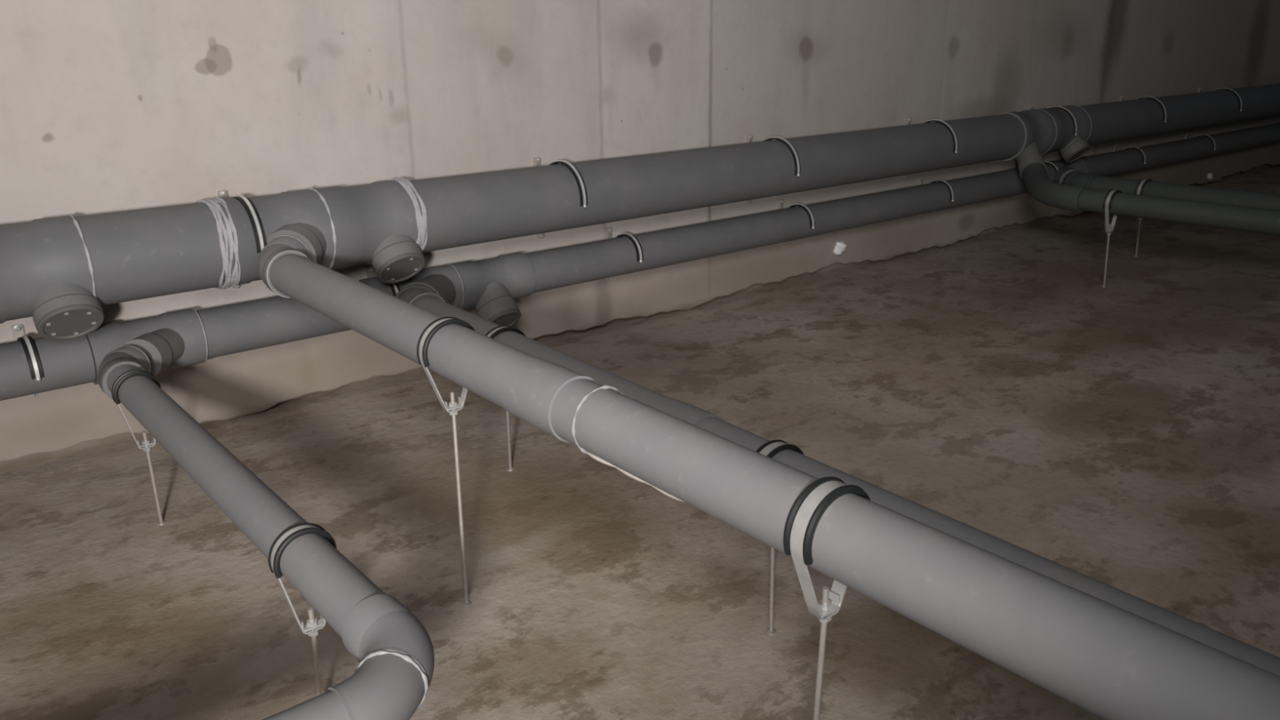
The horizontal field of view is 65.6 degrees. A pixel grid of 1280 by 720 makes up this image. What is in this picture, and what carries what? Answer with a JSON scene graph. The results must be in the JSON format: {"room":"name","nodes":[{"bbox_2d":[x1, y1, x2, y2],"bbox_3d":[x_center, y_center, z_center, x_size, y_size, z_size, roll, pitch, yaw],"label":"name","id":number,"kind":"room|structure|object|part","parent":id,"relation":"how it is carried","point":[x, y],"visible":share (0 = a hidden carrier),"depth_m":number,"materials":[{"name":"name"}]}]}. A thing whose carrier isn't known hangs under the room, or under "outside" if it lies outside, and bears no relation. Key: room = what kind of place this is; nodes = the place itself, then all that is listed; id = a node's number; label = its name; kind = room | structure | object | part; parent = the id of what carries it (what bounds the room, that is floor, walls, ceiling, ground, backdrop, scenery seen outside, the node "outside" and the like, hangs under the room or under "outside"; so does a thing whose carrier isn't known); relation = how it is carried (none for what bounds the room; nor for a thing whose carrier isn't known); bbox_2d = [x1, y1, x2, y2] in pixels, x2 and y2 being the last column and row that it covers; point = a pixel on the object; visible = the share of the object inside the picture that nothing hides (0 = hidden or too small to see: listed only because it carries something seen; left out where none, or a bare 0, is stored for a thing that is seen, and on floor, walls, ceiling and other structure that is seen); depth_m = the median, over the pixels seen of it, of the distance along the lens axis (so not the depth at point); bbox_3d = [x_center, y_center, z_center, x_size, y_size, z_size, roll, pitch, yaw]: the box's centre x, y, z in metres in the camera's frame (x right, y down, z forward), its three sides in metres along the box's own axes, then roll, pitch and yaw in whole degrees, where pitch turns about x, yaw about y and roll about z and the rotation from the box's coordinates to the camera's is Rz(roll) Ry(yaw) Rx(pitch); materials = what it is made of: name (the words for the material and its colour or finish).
{"room":"underfloor crawl space","nodes":[
{"label":"underfloor crawl space","id":0,"kind":"room"},
{"bbox_2d":[262,690,350,719],"bbox_3d":[-1.013,0.575,0.512,1.807,0.073,0.073,-15,23,-37],"label":"drain pipe","id":1,"kind":"object","parent":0,"point":[328,705],"visible":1,"depth_m":1.02,"materials":[{"name":"grey plastic"}]},
{"bbox_2d":[326,653,425,719],"bbox_3d":[-0.283,0.373,1.088,0.100,0.080,0.098,-15,23,-37],"label":"elbow","id":2,"kind":"object","parent":1,"relation":"attached to","point":[385,686],"visible":0.88,"depth_m":1.06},
{"bbox_2d":[326,686,355,719],"bbox_3d":[-0.314,0.385,1.054,0.007,0.080,0.080,-15,23,-37],"label":"socket","id":3,"kind":"object","parent":2,"relation":"attached to","point":[347,694],"depth_m":1.04,"materials":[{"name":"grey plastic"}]},
{"bbox_2d":[0,165,1279,719],"bbox_3d":[2.079,0.282,2.425,12.400,0.120,4.900,-15,23,-37],"label":"floor","id":4,"kind":"structure","parent":0,"point":[1124,434],"depth_m":2.19,"materials":[{"name":"concrete"}]},
{"bbox_2d":[111,368,166,524],"bbox_3d":[-1.040,0.189,2.095,0.090,0.353,0.032,-15,23,-37],"label":"stand","id":5,"kind":"object","parent":4,"relation":"on","point":[146,445],"visible":0.9,"depth_m":2.07,"materials":[{"name":"metal"}]},
{"bbox_3d":[-1.039,0.253,2.118,0.007,0.218,0.018,-8,20,-21],"label":"threaded rod","id":6,"kind":"part","parent":5,"relation":"part of","materials":[{"name":"metal"}]},
{"bbox_2d":[106,364,386,637],"bbox_3d":[-0.703,0.190,1.661,0.073,0.073,1.270,-15,23,-37],"label":"drain pipe","id":7,"kind":"object","parent":5,"relation":"on","point":[328,580],"visible":0.74,"depth_m":1.50,"materials":[{"name":"grey plastic"}]},
{"bbox_2d":[97,345,151,399],"bbox_3d":[-1.131,0.030,2.177,0.102,0.095,0.165,-9,20,-22],"label":"elbow","id":8,"kind":"object","parent":7,"relation":"attached to","point":[126,354],"visible":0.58,"depth_m":2.14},
{"bbox_2d":[102,346,150,372],"bbox_3d":[-1.148,0.018,2.216,0.091,0.093,0.046,-1,18,0],"label":"socket","id":9,"kind":"object","parent":8,"relation":"attached to","point":[133,353],"depth_m":2.20,"materials":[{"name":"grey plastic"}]},
{"bbox_2d":[342,594,434,709],"bbox_3d":[-0.290,0.348,1.164,0.107,0.085,0.151,-15,23,-37],"label":"elbow","id":10,"kind":"object","parent":7,"relation":"attached to","point":[380,624],"visible":0.62,"depth_m":1.16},
{"bbox_2d":[342,594,417,662],"bbox_3d":[-0.313,0.334,1.208,0.082,0.082,0.051,-15,23,-37],"label":"socket","id":11,"kind":"object","parent":10,"relation":"attached to","point":[374,611],"depth_m":1.18,"materials":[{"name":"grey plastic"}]},
{"bbox_2d":[362,647,429,695],"bbox_3d":[-0.279,0.361,1.125,0.082,0.082,0.010,1,18,6],"label":"socket","id":12,"kind":"object","parent":10,"relation":"attached to","point":[418,656],"depth_m":1.11,"materials":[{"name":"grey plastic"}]},
{"bbox_2d":[268,522,336,696],"bbox_3d":[-0.483,0.395,1.449,0.090,0.354,0.066,-15,23,-37],"label":"stand","id":13,"kind":"object","parent":4,"relation":"on","point":[290,534],"visible":0.89,"depth_m":1.39,"materials":[{"name":"metal"}]},
{"bbox_3d":[-0.481,0.456,1.473,0.007,0.223,0.051,-12,21,-29],"label":"threaded rod","id":14,"kind":"part","parent":13,"relation":"part of","materials":[{"name":"metal"}]},
{"bbox_2d":[417,316,475,606],"bbox_3d":[-0.317,0.185,1.793,0.112,0.531,0.078,-15,23,-37],"label":"stand","id":15,"kind":"object","parent":4,"relation":"on","point":[431,329],"visible":0.73,"depth_m":1.77,"materials":[{"name":"metal"}]},
{"bbox_2d":[269,253,530,408],"bbox_3d":[-0.468,-0.069,1.897,0.095,0.103,1.081,-15,23,-37],"label":"drain pipe","id":16,"kind":"object","parent":15,"relation":"on","point":[476,362],"visible":0.8,"depth_m":1.82,"materials":[{"name":"grey plastic"}]},
{"bbox_3d":[-0.328,0.255,1.803,0.008,0.394,0.071,-3,18,-8],"label":"threaded rod","id":17,"kind":"part","parent":15,"relation":"part of","materials":[{"name":"metal"}]},
{"bbox_2d":[484,324,525,471],"bbox_3d":[-0.316,0.096,2.323,0.127,0.367,0.044,-15,23,-37],"label":"stand","id":18,"kind":"object","parent":4,"relation":"on","point":[495,331],"visible":0.35,"depth_m":2.28,"materials":[{"name":"metal"}]},
{"bbox_3d":[-0.312,0.166,2.352,0.007,0.217,0.031,-5,19,-11],"label":"threaded rod","id":19,"kind":"part","parent":18,"relation":"part of","materials":[{"name":"metal"}]},
{"bbox_2d":[412,296,668,405],"bbox_3d":[-0.236,0.014,2.192,0.110,0.129,1.000,-15,23,-37],"label":"drain pipe","id":20,"kind":"object","parent":18,"relation":"attached to","point":[646,396],"visible":0.3,"depth_m":2.12,"materials":[{"name":"grey plastic"}]},
{"bbox_2d":[755,440,804,635],"bbox_3d":[0.229,0.304,1.694,0.127,0.351,0.038,-15,23,-37],"label":"stand","id":21,"kind":"object","parent":4,"relation":"on","point":[771,448],"visible":0.34,"depth_m":1.67,"materials":[{"name":"metal"}]},
{"bbox_3d":[0.228,0.374,1.710,0.008,0.209,0.024,0,18,3],"label":"threaded rod","id":22,"kind":"part","parent":21,"relation":"part of","materials":[{"name":"metal"}]},
{"bbox_2d":[695,417,1279,675],"bbox_3d":[0.863,0.451,0.928,0.110,0.156,2.462,-15,23,-37],"label":"drain pipe","id":23,"kind":"object","parent":21,"relation":"attached to","point":[1267,661],"visible":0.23,"depth_m":1.32,"materials":[{"name":"grey plastic"}]},
{"bbox_2d":[650,397,724,425],"bbox_3d":[0.080,0.140,1.828,0.118,0.118,0.120,-15,23,-37],"label":"coupling","id":24,"kind":"object","parent":23,"relation":"attached to","point":[689,413],"visible":0.27,"depth_m":1.80,"materials":[{"name":"grey plastic"}]},
{"bbox_2d":[783,476,870,719],"bbox_3d":[0.214,0.384,1.177,0.114,0.525,0.038,-15,23,-37],"label":"stand","id":25,"kind":"object","parent":4,"relation":"on","point":[803,518],"visible":0.73,"depth_m":1.09,"materials":[{"name":"metal"}]},
{"bbox_3d":[0.210,0.449,1.193,0.023,0.393,0.007,-15,23,-37],"label":"threaded rod","id":26,"kind":"part","parent":25,"relation":"part of","materials":[{"name":"metal"}]},
{"bbox_2d":[550,378,1279,719],"bbox_3d":[0.629,0.348,0.629,0.095,0.113,2.366,-15,23,-37],"label":"drain pipe","id":27,"kind":"object","parent":25,"relation":"attached to","point":[1110,661],"visible":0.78,"depth_m":0.96,"materials":[{"name":"grey plastic"}]},
{"bbox_2d":[497,355,684,502],"bbox_3d":[-0.054,0.088,1.418,0.104,0.104,0.405,-15,23,-37],"label":"coupling","id":28,"kind":"object","parent":27,"relation":"attached to","point":[528,386],"visible":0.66,"depth_m":1.47,"materials":[{"name":"grey plastic"}]},
{"bbox_2d":[497,355,597,442],"bbox_3d":[-0.138,0.057,1.516,0.102,0.102,0.140,-15,23,-37],"label":"socket","id":29,"kind":"object","parent":28,"relation":"attached to","point":[528,387],"depth_m":1.48,"materials":[{"name":"grey plastic"}]},
{"bbox_2d":[1101,189,1121,287],"bbox_3d":[1.861,-0.482,3.940,0.103,0.385,0.037,-15,23,-37],"label":"stand","id":30,"kind":"object","parent":4,"relation":"on","point":[1108,200],"visible":0.74,"depth_m":3.91,"materials":[{"name":"metal"}]},
{"bbox_3d":[1.862,-0.416,3.957,0.008,0.250,0.021,-4,19,-8],"label":"threaded rod","id":31,"kind":"part","parent":30,"relation":"part of","materials":[{"name":"metal"}]},
{"bbox_2d":[1078,188,1279,235],"bbox_3d":[2.778,-0.276,2.830,0.086,0.086,3.170,-15,23,-37],"label":"drain pipe","id":32,"kind":"object","parent":30,"relation":"on","point":[1260,220],"visible":1,"depth_m":3.66,"materials":[{"name":"grey plastic"}]},
{"bbox_2d":[1133,178,1152,256],"bbox_3d":[2.242,-0.636,4.447,0.117,0.349,0.031,-15,23,-37],"label":"stand","id":33,"kind":"object","parent":4,"relation":"on","point":[1139,189],"visible":0.58,"depth_m":4.38,"materials":[{"name":"metal"}]},
{"bbox_3d":[2.246,-0.570,4.470,0.014,0.207,0.008,-8,19,-20],"label":"threaded rod","id":34,"kind":"part","parent":33,"relation":"part of","materials":[{"name":"metal"}]},
{"bbox_2d":[1089,175,1279,210],"bbox_3d":[3.180,-0.399,3.321,0.100,0.100,3.440,-15,23,-37],"label":"drain pipe","id":35,"kind":"object","parent":33,"relation":"attached to","point":[1162,189],"visible":0.57,"depth_m":4.22,"materials":[{"name":"grey plastic"}]},
{"bbox_2d":[1062,170,1100,189],"bbox_3d":[2.068,-0.818,4.635,0.124,0.114,0.179,-7,19,-17],"label":"elbow","id":36,"kind":"object","parent":35,"relation":"attached to","point":[1075,178],"visible":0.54,"depth_m":4.59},
{"bbox_2d":[1062,170,1083,184],"bbox_3d":[2.055,-0.830,4.673,0.114,0.114,0.051,1,18,7],"label":"socket","id":37,"kind":"object","parent":36,"relation":"attached to","point":[1073,177],"depth_m":4.63,"materials":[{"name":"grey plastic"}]},
{"bbox_2d":[1084,173,1100,189],"bbox_3d":[2.090,-0.802,4.584,0.114,0.114,0.025,-15,23,-37],"label":"socket","id":38,"kind":"object","parent":36,"relation":"attached to","point":[1088,177],"depth_m":4.55,"materials":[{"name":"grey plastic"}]},
{"bbox_2d":[0,0,1279,471],"bbox_3d":[1.185,-1.586,4.258,10.800,2.300,0.180,-15,23,-37],"label":"wall","id":39,"kind":"structure","parent":0,"point":[107,106],"depth_m":3.04,"materials":[{"name":"concrete"}]},
{"bbox_2d":[11,324,44,396],"bbox_3d":[-1.405,0.021,2.291,0.024,0.179,0.182,-15,23,-37],"label":"clamp","id":40,"kind":"object","parent":39,"relation":"attached to","point":[29,348],"visible":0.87,"depth_m":2.23,"materials":[{"name":"silver rubber"}]},
{"bbox_2d":[0,335,95,400],"bbox_3d":[-2.040,0.190,1.779,1.900,0.125,0.125,-15,23,-37],"label":"drain pipe","id":41,"kind":"object","parent":40,"relation":"attached to","point":[66,363],"visible":0.79,"depth_m":2.25,"materials":[{"name":"grey plastic"}]},
{"bbox_2d":[85,307,208,384],"bbox_3d":[-1.173,-0.023,2.385,0.250,0.140,0.248,-15,23,-37],"label":"fitting","id":42,"kind":"object","parent":41,"relation":"attached to","point":[175,339],"visible":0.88,"depth_m":2.37,"materials":[{"name":"grey plastic"}]},
{"bbox_2d":[123,328,184,376],"bbox_3d":[-1.150,-0.026,2.366,0.096,0.100,0.175,-1,18,0],"label":"socket","id":43,"kind":"object","parent":42,"relation":"attached to","point":[164,348],"depth_m":2.34,"materials":[{"name":"grey plastic"}]},
{"bbox_2d":[73,202,223,306],"bbox_3d":[-1.161,-0.251,2.341,0.283,0.207,0.207,-15,23,-37],"label":"drain pipe","id":44,"kind":"object","parent":39,"relation":"attached to","point":[140,254],"visible":0.83,"depth_m":2.27,"materials":[{"name":"grey plastic"}]},
{"bbox_2d":[195,186,336,288],"bbox_3d":[-0.921,-0.303,2.487,0.310,0.222,0.288,-15,23,-37],"label":"fitting","id":45,"kind":"object","parent":44,"relation":"attached to","point":[304,215],"visible":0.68,"depth_m":2.42,"materials":[{"name":"grey plastic"}]},
{"bbox_2d":[257,235,311,297],"bbox_3d":[-0.839,-0.223,2.350,0.123,0.122,0.192,-7,19,-19],"label":"elbow","id":46,"kind":"object","parent":45,"relation":"attached to","point":[281,245],"visible":0.59,"depth_m":2.31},
{"bbox_2d":[262,248,306,296],"bbox_3d":[-0.817,-0.202,2.301,0.109,0.109,0.033,-15,23,-37],"label":"socket","id":47,"kind":"object","parent":46,"relation":"attached to","point":[271,257],"depth_m":2.27,"materials":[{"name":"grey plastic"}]},
{"bbox_2d":[258,235,311,260],"bbox_3d":[-0.856,-0.240,2.393,0.109,0.114,0.066,0,18,3],"label":"socket","id":48,"kind":"object","parent":46,"relation":"attached to","point":[291,242],"depth_m":2.36,"materials":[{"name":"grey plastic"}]},
{"bbox_2d":[266,222,326,263],"bbox_3d":[-0.851,-0.289,2.496,0.130,0.147,0.177,0,18,3],"label":"socket","id":49,"kind":"object","parent":45,"relation":"attached to","point":[313,235],"depth_m":2.43,"materials":[{"name":"grey plastic"}]},
{"bbox_2d":[217,190,266,288],"bbox_3d":[-0.992,-0.286,2.497,0.024,0.260,0.259,-15,23,-37],"label":"clamp","id":50,"kind":"object","parent":39,"relation":"attached to","point":[255,219],"visible":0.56,"depth_m":2.40,"materials":[{"name":"silver rubber"}]},
{"bbox_3d":[-1.062,-0.311,2.579,0.022,0.256,0.035,-15,23,-37],"label":"wall rail","id":51,"kind":"part","parent":50,"relation":"part of","materials":[{"name":"metal"}]},
{"bbox_2d":[195,281,365,359],"bbox_3d":[-0.938,-0.109,2.633,0.448,0.125,0.125,-15,23,-37],"label":"drain pipe","id":52,"kind":"object","parent":39,"relation":"attached to","point":[234,328],"visible":0.51,"depth_m":2.54,"materials":[{"name":"grey plastic"}]},
{"bbox_2d":[359,264,464,308],"bbox_3d":[-0.612,-0.171,2.795,0.272,0.147,0.288,-15,23,-37],"label":"fitting","id":53,"kind":"object","parent":52,"relation":"attached to","point":[446,279],"visible":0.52,"depth_m":2.82,"materials":[{"name":"grey plastic"}]},
{"bbox_2d":[395,282,444,303],"bbox_3d":[-0.579,-0.128,2.612,0.134,0.131,0.188,-8,19,-19],"label":"elbow","id":54,"kind":"object","parent":53,"relation":"attached to","point":[411,292],"visible":0.3,"depth_m":2.58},
{"bbox_2d":[395,282,439,297],"bbox_3d":[-0.595,-0.140,2.654,0.125,0.128,0.120,-15,23,-37],"label":"socket","id":55,"kind":"object","parent":54,"relation":"attached to","point":[412,288],"depth_m":2.62,"materials":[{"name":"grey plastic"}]},
{"bbox_2d":[407,292,444,303],"bbox_3d":[-0.554,-0.113,2.557,0.126,0.126,0.026,-15,23,-37],"label":"socket","id":56,"kind":"object","parent":54,"relation":"attached to","point":[413,297],"depth_m":2.53,"materials":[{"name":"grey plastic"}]},
{"bbox_2d":[413,274,456,305],"bbox_3d":[-0.590,-0.176,2.782,0.120,0.130,0.228,0,18,3],"label":"socket","id":57,"kind":"object","parent":53,"relation":"attached to","point":[445,285],"depth_m":2.80,"materials":[{"name":"grey plastic"}]},
{"bbox_2d":[366,266,399,296],"bbox_3d":[-0.721,-0.165,2.821,0.024,0.179,0.182,-15,23,-37],"label":"clamp","id":58,"kind":"object","parent":39,"relation":"attached to","point":[395,288],"visible":0.19,"depth_m":2.76,"materials":[{"name":"silver rubber"}]},
{"bbox_3d":[-0.767,-0.181,2.875,0.022,0.176,0.035,-15,23,-37],"label":"wall rail","id":59,"kind":"part","parent":58,"relation":"part of","materials":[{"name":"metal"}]},
{"bbox_2d":[533,156,587,238],"bbox_3d":[-0.244,-0.489,3.076,0.024,0.260,0.259,-15,23,-37],"label":"clamp","id":60,"kind":"object","parent":39,"relation":"attached to","point":[580,183],"visible":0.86,"depth_m":2.98,"materials":[{"name":"silver rubber"}]},
{"bbox_3d":[-0.316,-0.514,3.159,0.022,0.256,0.035,-15,23,-37],"label":"wall rail","id":61,"kind":"part","parent":60,"relation":"part of","materials":[{"name":"metal"}]},
{"bbox_2d":[605,226,643,279],"bbox_3d":[-0.051,-0.347,3.341,0.024,0.179,0.182,-15,23,-37],"label":"clamp","id":62,"kind":"object","parent":39,"relation":"attached to","point":[633,239],"visible":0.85,"depth_m":3.28,"materials":[{"name":"silver rubber"}]},
{"bbox_3d":[-0.098,-0.363,3.395,0.022,0.176,0.035,-15,23,-37],"label":"wall rail","id":63,"kind":"part","parent":62,"relation":"part of","materials":[{"name":"metal"}]},
{"bbox_2d":[409,114,1024,252],"bbox_3d":[0.508,-0.705,3.636,2.990,0.200,0.200,-15,23,-37],"label":"drain pipe","id":64,"kind":"object","parent":39,"relation":"attached to","point":[476,208],"visible":0.79,"depth_m":3.26,"materials":[{"name":"grey plastic"}]},
{"bbox_2d":[313,177,427,277],"bbox_3d":[-0.724,-0.341,2.661,0.264,0.265,0.263,-15,23,-37],"label":"fitting","id":65,"kind":"object","parent":64,"relation":"attached to","point":[378,222],"visible":0.86,"depth_m":2.60,"materials":[{"name":"grey plastic"}]},
{"bbox_2d":[371,233,424,277],"bbox_3d":[-0.666,-0.301,2.670,0.134,0.183,0.183,-15,23,-37],"label":"socket","id":66,"kind":"object","parent":65,"relation":"attached to","point":[384,246],"depth_m":2.61,"materials":[{"name":"grey plastic"}]},
{"bbox_2d":[377,252,425,283],"bbox_3d":[-0.642,-0.255,2.654,0.132,0.113,0.115,-15,23,-37],"label":"plug","id":67,"kind":"object","parent":65,"relation":"attached to","point":[401,268],"visible":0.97,"depth_m":2.64,"materials":[{"name":"plastic"}]},
{"bbox_2d":[996,108,1057,178],"bbox_3d":[1.780,-0.994,4.580,0.304,0.298,0.307,-15,23,-37],"label":"fitting","id":68,"kind":"object","parent":64,"relation":"attached to","point":[1040,129],"visible":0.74,"depth_m":4.51,"materials":[{"name":"grey plastic"}]},
{"bbox_2d":[1015,142,1046,178],"bbox_3d":[1.770,-0.938,4.535,0.114,0.220,0.246,-1,18,0],"label":"socket","id":69,"kind":"object","parent":68,"relation":"attached to","point":[1029,153],"depth_m":4.48,"materials":[{"name":"grey plastic"}]},
{"bbox_2d":[1021,162,1088,212],"bbox_3d":[1.743,-0.747,4.231,0.156,0.142,0.592,-1,18,1],"label":"elbow","id":70,"kind":"object","parent":68,"relation":"attached to","point":[1036,180],"visible":0.97,"depth_m":4.10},
{"bbox_2d":[1066,186,1088,212],"bbox_3d":[1.767,-0.649,4.003,0.100,0.100,0.045,-15,23,-37],"label":"socket","id":71,"kind":"object","parent":70,"relation":"attached to","point":[1073,193],"depth_m":3.98,"materials":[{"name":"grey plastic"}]},
{"bbox_2d":[745,134,800,204],"bbox_3d":[0.488,-0.688,3.644,0.024,0.260,0.259,-15,23,-37],"label":"clamp","id":72,"kind":"object","parent":39,"relation":"attached to","point":[749,138],"visible":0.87,"depth_m":3.55,"materials":[{"name":"silver rubber"}]},
{"bbox_3d":[0.417,-0.713,3.727,0.022,0.256,0.035,-15,23,-37],"label":"wall rail","id":73,"kind":"part","parent":72,"relation":"part of","materials":[{"name":"metal"}]},
{"bbox_2d":[524,163,1055,293],"bbox_3d":[0.827,-0.589,4.003,3.078,0.125,0.125,-15,23,-37],"label":"drain pipe","id":74,"kind":"object","parent":39,"relation":"attached to","point":[569,265],"visible":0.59,"depth_m":3.62,"materials":[{"name":"grey plastic"}]},
{"bbox_2d":[449,252,535,319],"bbox_3d":[-0.435,-0.198,2.992,0.244,0.210,0.208,-15,23,-37],"label":"fitting","id":75,"kind":"object","parent":74,"relation":"attached to","point":[491,286],"visible":0.81,"depth_m":2.94,"materials":[{"name":"grey plastic"}]},
{"bbox_2d":[475,281,519,319],"bbox_3d":[-0.436,-0.167,2.971,0.120,0.165,0.165,-15,23,-37],"label":"socket","id":76,"kind":"object","parent":75,"relation":"attached to","point":[491,298],"depth_m":2.92,"materials":[{"name":"grey plastic"}]},
{"bbox_2d":[488,309,520,326],"bbox_3d":[-0.414,-0.125,2.957,0.118,0.103,0.105,-15,23,-37],"label":"plug","id":77,"kind":"object","parent":75,"relation":"attached to","point":[509,317],"visible":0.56,"depth_m":2.94,"materials":[{"name":"plastic"}]},
{"bbox_2d":[777,199,814,244],"bbox_3d":[0.606,-0.525,3.850,0.024,0.179,0.182,-15,23,-37],"label":"clamp","id":78,"kind":"object","parent":39,"relation":"attached to","point":[780,202],"visible":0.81,"depth_m":3.79,"materials":[{"name":"silver metal"}]},
{"bbox_3d":[0.560,-0.542,3.905,0.022,0.176,0.035,-15,23,-37],"label":"wall rail","id":79,"kind":"part","parent":78,"relation":"part of","materials":[{"name":"metal"}]},
{"bbox_2d":[832,240,846,255],"bbox_3d":[0.840,-0.471,4.176,0.070,0.057,0.044,-15,23,-37],"label":"lump","id":80,"kind":"object","parent":39,"relation":"attached to","point":[840,247],"visible":1,"depth_m":4.16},
{"bbox_2d":[902,118,957,178],"bbox_3d":[1.237,-0.892,4.225,0.024,0.260,0.259,-15,23,-37],"label":"clamp","id":81,"kind":"object","parent":39,"relation":"attached to","point":[908,120],"visible":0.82,"depth_m":4.13,"materials":[{"name":"silver metal"}]},
{"bbox_3d":[1.166,-0.917,4.308,0.022,0.256,0.035,-15,23,-37],"label":"wall rail","id":82,"kind":"part","parent":81,"relation":"part of","materials":[{"name":"metal"}]},
{"bbox_2d":[917,176,954,216],"bbox_3d":[1.311,-0.717,4.397,0.024,0.179,0.182,-15,23,-37],"label":"clamp","id":83,"kind":"object","parent":39,"relation":"attached to","point":[921,178],"visible":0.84,"depth_m":4.34,"materials":[{"name":"silver metal"}]},
{"bbox_3d":[1.264,-0.734,4.451,0.022,0.176,0.035,-15,23,-37],"label":"wall rail","id":84,"kind":"part","parent":83,"relation":"part of","materials":[{"name":"metal"}]},
{"bbox_2d":[1022,160,1057,194],"bbox_3d":[1.998,-0.904,4.930,0.024,0.179,0.182,-15,23,-37],"label":"clamp","id":85,"kind":"object","parent":39,"relation":"attached to","point":[1053,165],"visible":0.31,"depth_m":4.87,"materials":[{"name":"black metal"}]},
{"bbox_2d":[1027,105,1077,135],"bbox_3d":[1.993,-1.097,4.811,0.024,0.260,0.259,-15,23,-37],"label":"clamp","id":86,"kind":"object","parent":39,"relation":"attached to","point":[1030,107],"visible":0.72,"depth_m":4.71,"materials":[{"name":"silver metal"}]},
{"bbox_2d":[1111,143,1146,176],"bbox_3d":[2.695,-1.093,5.470,0.024,0.179,0.182,-15,23,-37],"label":"clamp","id":87,"kind":"object","parent":39,"relation":"attached to","point":[1115,147],"visible":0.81,"depth_m":5.42,"materials":[{"name":"silver metal"}]},
{"bbox_3d":[2.648,-1.110,5.524,0.022,0.176,0.035,-15,23,-37],"label":"wall rail","id":88,"kind":"part","parent":87,"relation":"part of","materials":[{"name":"metal"}]},
{"bbox_2d":[1114,95,1166,143],"bbox_3d":[2.714,-1.293,5.370,0.024,0.260,0.259,-15,23,-37],"label":"clamp","id":89,"kind":"object","parent":39,"relation":"attached to","point":[1122,97],"visible":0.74,"depth_m":5.28,"materials":[{"name":"silver metal"}]},
{"bbox_3d":[2.643,-1.318,5.453,0.022,0.256,0.035,-15,23,-37],"label":"wall rail","id":90,"kind":"part","parent":89,"relation":"part of","materials":[{"name":"metal"}]},
{"bbox_2d":[1079,83,1279,145],"bbox_3d":[3.777,-1.594,6.172,4.298,0.200,0.200,-15,23,-37],"label":"drain pipe","id":91,"kind":"object","parent":39,"relation":"attached to","point":[1111,122],"visible":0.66,"depth_m":5.42,"materials":[{"name":"grey plastic"}]},
{"bbox_2d":[1039,105,1091,160],"bbox_3d":[2.007,-1.084,4.780,0.320,0.260,0.258,-15,23,-37],"label":"fitting","id":92,"kind":"object","parent":91,"relation":"attached to","point":[1066,142],"visible":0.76,"depth_m":4.73,"materials":[{"name":"grey plastic"}]},
{"bbox_2d":[1059,134,1088,160],"bbox_3d":[2.078,-1.047,4.798,0.126,0.178,0.177,-15,23,-37],"label":"socket","id":93,"kind":"object","parent":92,"relation":"attached to","point":[1074,143],"depth_m":4.74,"materials":[{"name":"grey plastic"}]},
{"bbox_2d":[1065,145,1089,163],"bbox_3d":[2.103,-1.001,4.782,0.124,0.107,0.109,-15,23,-37],"label":"plug","id":94,"kind":"object","parent":92,"relation":"attached to","point":[1082,151],"visible":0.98,"depth_m":4.77,"materials":[{"name":"plastic"}]},
{"bbox_2d":[1079,123,1279,176],"bbox_3d":[3.817,-1.402,6.321,4.138,0.125,0.125,-15,23,-37],"label":"drain pipe","id":95,"kind":"object","parent":39,"relation":"attached to","point":[1121,162],"visible":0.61,"depth_m":5.70,"materials":[{"name":"grey plastic"}]},
{"bbox_2d":[1049,158,1086,183],"bbox_3d":[2.117,-0.911,4.915,0.380,0.140,0.283,-15,23,-37],"label":"fitting","id":96,"kind":"object","parent":95,"relation":"attached to","point":[1064,168],"visible":0.37,"depth_m":4.91,"materials":[{"name":"grey plastic"}]},
{"bbox_2d":[1053,165,1076,183],"bbox_3d":[2.078,-0.891,4.857,0.110,0.110,0.230,1,18,7],"label":"socket","id":97,"kind":"object","parent":96,"relation":"attached to","point":[1063,171],"depth_m":4.78,"materials":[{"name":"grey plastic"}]},
{"bbox_2d":[1182,132,1215,162],"bbox_3d":[3.386,-1.281,6.006,0.024,0.179,0.182,-15,23,-37],"label":"clamp","id":98,"kind":"object","parent":39,"relation":"attached to","point":[1187,134],"visible":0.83,"depth_m":5.96,"materials":[{"name":"grey metal"}]},
{"bbox_2d":[1207,173,1213,180],"bbox_3d":[3.673,-1.183,6.398,0.060,0.047,0.030,-15,23,-37],"label":"lump","id":99,"kind":"object","parent":39,"relation":"attached to","point":[1210,175],"visible":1,"depth_m":6.38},
{"bbox_2d":[1191,87,1242,131],"bbox_3d":[3.470,-1.499,5.957,0.024,0.260,0.259,-15,23,-37],"label":"clamp","id":100,"kind":"object","parent":39,"relation":"attached to","point":[1200,89],"visible":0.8,"depth_m":5.87,"materials":[{"name":"grey metal"}]},
{"bbox_3d":[-2.107,0.006,1.608,1.670,0.200,0.200,-15,23,-37],"label":"drain pipe","id":101,"kind":"object","parent":39,"relation":"attached to","visible":0},
{"bbox_2d":[0,213,103,328],"bbox_3d":[-1.350,-0.172,2.177,0.255,0.260,0.260,-15,23,-37],"label":"fitting","id":102,"kind":"object","parent":101,"relation":"attached to","point":[46,264],"visible":0.86,"depth_m":2.13,"materials":[{"name":"grey plastic"}]},
{"bbox_2d":[32,283,103,328],"bbox_3d":[-1.278,-0.137,2.197,0.134,0.180,0.180,-15,23,-37],"label":"socket","id":103,"kind":"object","parent":102,"relation":"attached to","point":[46,297],"depth_m":2.14,"materials":[{"name":"grey plastic"}]},
{"bbox_2d":[35,304,104,340],"bbox_3d":[-1.254,-0.092,2.182,0.132,0.113,0.115,-15,23,-37],"label":"plug","id":104,"kind":"object","parent":102,"relation":"attached to","point":[71,322],"visible":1,"depth_m":2.17,"materials":[{"name":"plastic"}]}
]}

